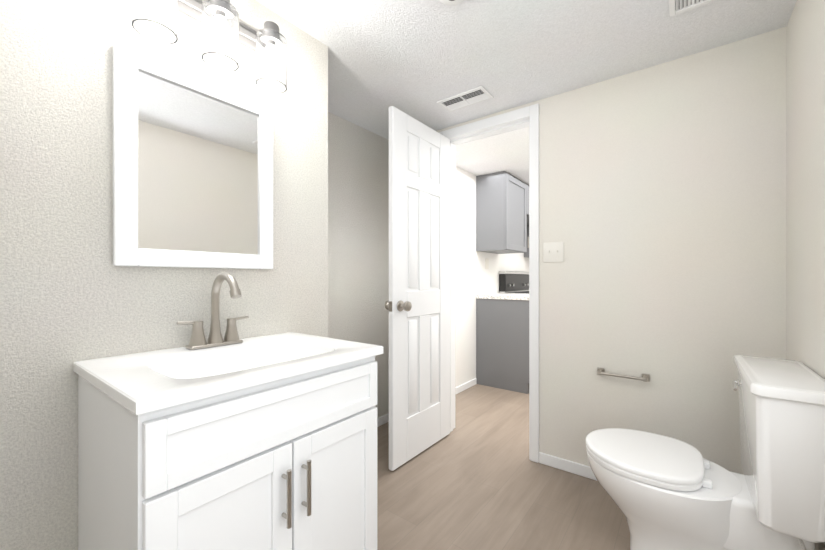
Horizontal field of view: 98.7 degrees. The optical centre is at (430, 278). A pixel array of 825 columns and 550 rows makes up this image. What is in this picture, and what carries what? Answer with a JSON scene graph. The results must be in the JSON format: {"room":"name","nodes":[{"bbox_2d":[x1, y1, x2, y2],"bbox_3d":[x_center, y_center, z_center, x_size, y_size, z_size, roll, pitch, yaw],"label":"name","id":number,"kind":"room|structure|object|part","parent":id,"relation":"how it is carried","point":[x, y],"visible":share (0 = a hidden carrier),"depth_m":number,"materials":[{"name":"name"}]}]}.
{"room":"bathroom","nodes":[
{"label":"bathroom","id":0,"kind":"room"},
{"bbox_2d":[0,0,327,549],"bbox_3d":[-1.420,0.017,0.795,0.656,2.129,2.427,0,0,36],"label":"wall","id":1,"kind":"structure","parent":0,"point":[70,294],"depth_m":1.01,"materials":[{"name":"paint"}]},
{"bbox_3d":[-0.751,-0.349,1.181,0.022,0.628,0.469,0,0,36],"label":"mirror","id":2,"kind":"part","parent":1,"relation":"part of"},
{"bbox_2d":[131,0,286,93],"bbox_3d":[-0.691,-0.801,1.140,0.168,0.235,0.470,0,0,36],"label":"sconce","id":3,"kind":"object","parent":1,"relation":"attached to","point":[225,32],"visible":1,"depth_m":1.10,"materials":[{"name":"white glass"}]},
{"bbox_2d":[328,112,388,417],"bbox_3d":[-0.589,0.017,2.404,0.120,2.129,1.155,0,0,36],"label":"wall","id":4,"kind":"structure","parent":0,"point":[358,228],"depth_m":2.44,"materials":[{"name":"paint"}]},
{"bbox_2d":[377,413,388,426],"bbox_3d":[-0.571,1.050,2.317,0.012,0.062,1.035,0,0,36],"label":"baseboard","id":5,"kind":"structure","parent":4,"relation":"attached to","point":[383,419],"depth_m":2.61,"materials":[{"name":"white paint"}]},
{"bbox_2d":[455,166,528,386],"bbox_3d":[1.412,0.017,5.036,0.120,2.129,4.180,0,0,36],"label":"wall","id":6,"kind":"structure","parent":0,"point":[474,277],"depth_m":3.50,"materials":[{"name":"paint"}]},
{"bbox_2d":[455,378,476,393],"bbox_3d":[0.339,1.050,3.463,0.042,0.062,0.397,0,0,36],"label":"baseboard","id":7,"kind":"structure","parent":6,"relation":"attached to","point":[473,382],"depth_m":3.43,"materials":[{"name":"white paint"}]},
{"bbox_2d":[485,258,488,268],"bbox_3d":[0.612,-0.157,3.820,0.006,0.115,0.070,0,0,36],"label":"electrical outlet","id":8,"kind":"object","parent":6,"relation":"attached to","point":[486,263],"visible":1,"depth_m":3.80,"materials":[{"name":"white plastic"}]},
{"bbox_2d":[476,171,527,254],"bbox_3d":[0.760,-0.662,3.741,0.333,0.764,0.535,0,0,36],"label":"upper cabinet","id":9,"kind":"object","parent":6,"relation":"attached to","point":[501,197],"depth_m":3.55,"materials":[{"name":"grey paint"}]},
{"bbox_2d":[524,227,528,257],"bbox_3d":[1.524,-0.662,4.799,0.333,0.764,0.516,0,0,36],"label":"upper cabinet","id":10,"kind":"object","parent":6,"relation":"attached to","point":[527,256],"depth_m":4.65,"materials":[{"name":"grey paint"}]},
{"bbox_2d":[528,185,528,222],"bbox_3d":[1.048,-0.872,4.139,0.333,0.344,0.448,0,0,36],"label":"upper cabinet","id":11,"kind":"object","parent":6,"relation":"attached to","point":[528,185],"depth_m":3.90,"materials":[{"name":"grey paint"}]},
{"bbox_2d":[377,384,629,549],"bbox_3d":[0.980,1.111,2.746,3.600,0.060,8.600,0,0,36],"label":"floor","id":12,"kind":"structure","parent":0,"point":[476,478],"depth_m":1.76,"materials":[{"name":"brown wood"}]},
{"bbox_2d":[73,332,382,549],"bbox_3d":[-0.539,0.650,1.036,0.535,0.861,0.639,0,0,36],"label":"bathroom vanity","id":13,"kind":"object","parent":12,"relation":"on","point":[267,442],"visible":1,"depth_m":0.85,"materials":[{"name":"white wood"}]},
{"bbox_2d":[176,272,248,349],"bbox_3d":[-0.649,0.100,1.116,0.179,0.238,0.214,0,0,36],"label":"faucet","id":14,"kind":"object","parent":13,"relation":"on","point":[198,339],"visible":1,"depth_m":1.14,"materials":[{"name":"silver metal"}]},
{"bbox_2d":[476,299,528,393],"bbox_3d":[0.876,0.643,3.657,0.618,0.874,0.535,0,0,36],"label":"base cabinet","id":15,"kind":"object","parent":12,"relation":"on","point":[502,319],"depth_m":3.45,"materials":[{"name":"grey paint"}]},
{"bbox_2d":[476,293,528,298],"bbox_3d":[0.880,0.186,3.649,0.635,0.041,0.543,0,0,36],"label":"countertop","id":16,"kind":"structure","parent":15,"relation":"on","point":[494,295],"depth_m":3.49,"materials":[{"name":"white stone"}]},
{"bbox_2d":[499,271,528,293],"bbox_3d":[1.289,0.498,4.169,0.690,1.165,0.770,0,0,36],"label":"range","id":17,"kind":"object","parent":12,"relation":"on","point":[513,281],"visible":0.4,"depth_m":4.19,"materials":[{"name":"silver metal"}]},
{"bbox_2d":[585,355,824,549],"bbox_3d":[0.921,0.688,1.277,0.671,0.786,0.496,0,0,36],"label":"toilet","id":18,"kind":"object","parent":12,"relation":"on","point":[666,492],"visible":1,"depth_m":1.12,"materials":[{"name":"white ceramic"}]},
{"bbox_2d":[257,0,796,184],"bbox_3d":[0.980,-1.078,2.746,3.600,0.060,8.600,0,0,36],"label":"ceiling","id":19,"kind":"structure","parent":0,"point":[417,59],"depth_m":1.60,"materials":[{"name":"white paint"}]},
{"bbox_2d":[439,0,463,5],"bbox_3d":[0.079,-1.031,1.275,0.124,0.033,0.124,0,0,36],"label":"smoke detector","id":20,"kind":"object","parent":19,"relation":"attached to","point":[451,2],"visible":0.96,"depth_m":1.30,"materials":[{"name":"white plastic"}]},
{"bbox_2d":[437,86,493,111],"bbox_3d":[0.201,-1.043,2.069,0.300,0.008,0.150,0,0,36],"label":"ceiling vent","id":21,"kind":"object","parent":19,"relation":"in","point":[476,95],"visible":0.98,"depth_m":2.06,"materials":[{"name":"white metal"}]},
{"bbox_2d":[668,0,715,16],"bbox_3d":[0.925,-1.043,1.244,0.150,0.008,0.300,0,0,36],"label":"ceiling vent","id":22,"kind":"object","parent":19,"relation":"in","point":[679,6],"visible":1,"depth_m":1.35,"materials":[{"name":"white metal"}]},
{"bbox_2d":[437,27,785,473],"bbox_3d":[0.640,0.017,2.155,2.164,2.129,0.120,0,0,36],"label":"wall","id":23,"kind":"structure","parent":0,"point":[662,201],"depth_m":1.72,"materials":[{"name":"paint"}]},
{"bbox_2d":[385,106,449,470],"bbox_3d":[-0.050,0.056,2.213,0.174,2.030,0.591,0,0,36],"label":"door","id":24,"kind":"structure","parent":23,"relation":"in","point":[417,304],"depth_m":2.15,"materials":[{"name":"white wood"}]},
{"bbox_2d":[439,104,538,462],"bbox_3d":[0.384,0.029,2.340,0.720,2.105,0.152,0,0,36],"label":"door frame","id":25,"kind":"structure","parent":23,"relation":"attached to","point":[517,119],"depth_m":2.12,"materials":[{"name":"white paint"}]},
{"bbox_2d":[543,242,563,261],"bbox_3d":[0.703,-0.150,2.026,0.116,0.114,0.016,0,0,36],"label":"light switch","id":26,"kind":"object","parent":23,"relation":"attached to","point":[553,251],"visible":1,"depth_m":2.03,"materials":[{"name":"white plastic"}]},
{"bbox_2d":[539,452,596,480],"bbox_3d":[1.053,1.050,1.776,1.026,0.062,0.012,0,0,36],"label":"baseboard","id":27,"kind":"structure","parent":23,"relation":"attached to","point":[567,465],"depth_m":1.98,"materials":[{"name":"white paint"}]},
{"bbox_2d":[597,367,649,381],"bbox_3d":[0.976,0.494,1.804,0.241,0.036,0.054,0,0,36],"label":"rail","id":28,"kind":"object","parent":23,"relation":"attached to","point":[644,377],"visible":1,"depth_m":1.77,"materials":[{"name":"silver metal"}]},
{"bbox_2d":[786,0,824,549],"bbox_3d":[0.552,0.017,0.083,0.120,2.129,3.582,0,0,36],"label":"wall","id":29,"kind":"structure","parent":0,"point":[805,186],"depth_m":1.23,"materials":[{"name":"paint"}]}
]}

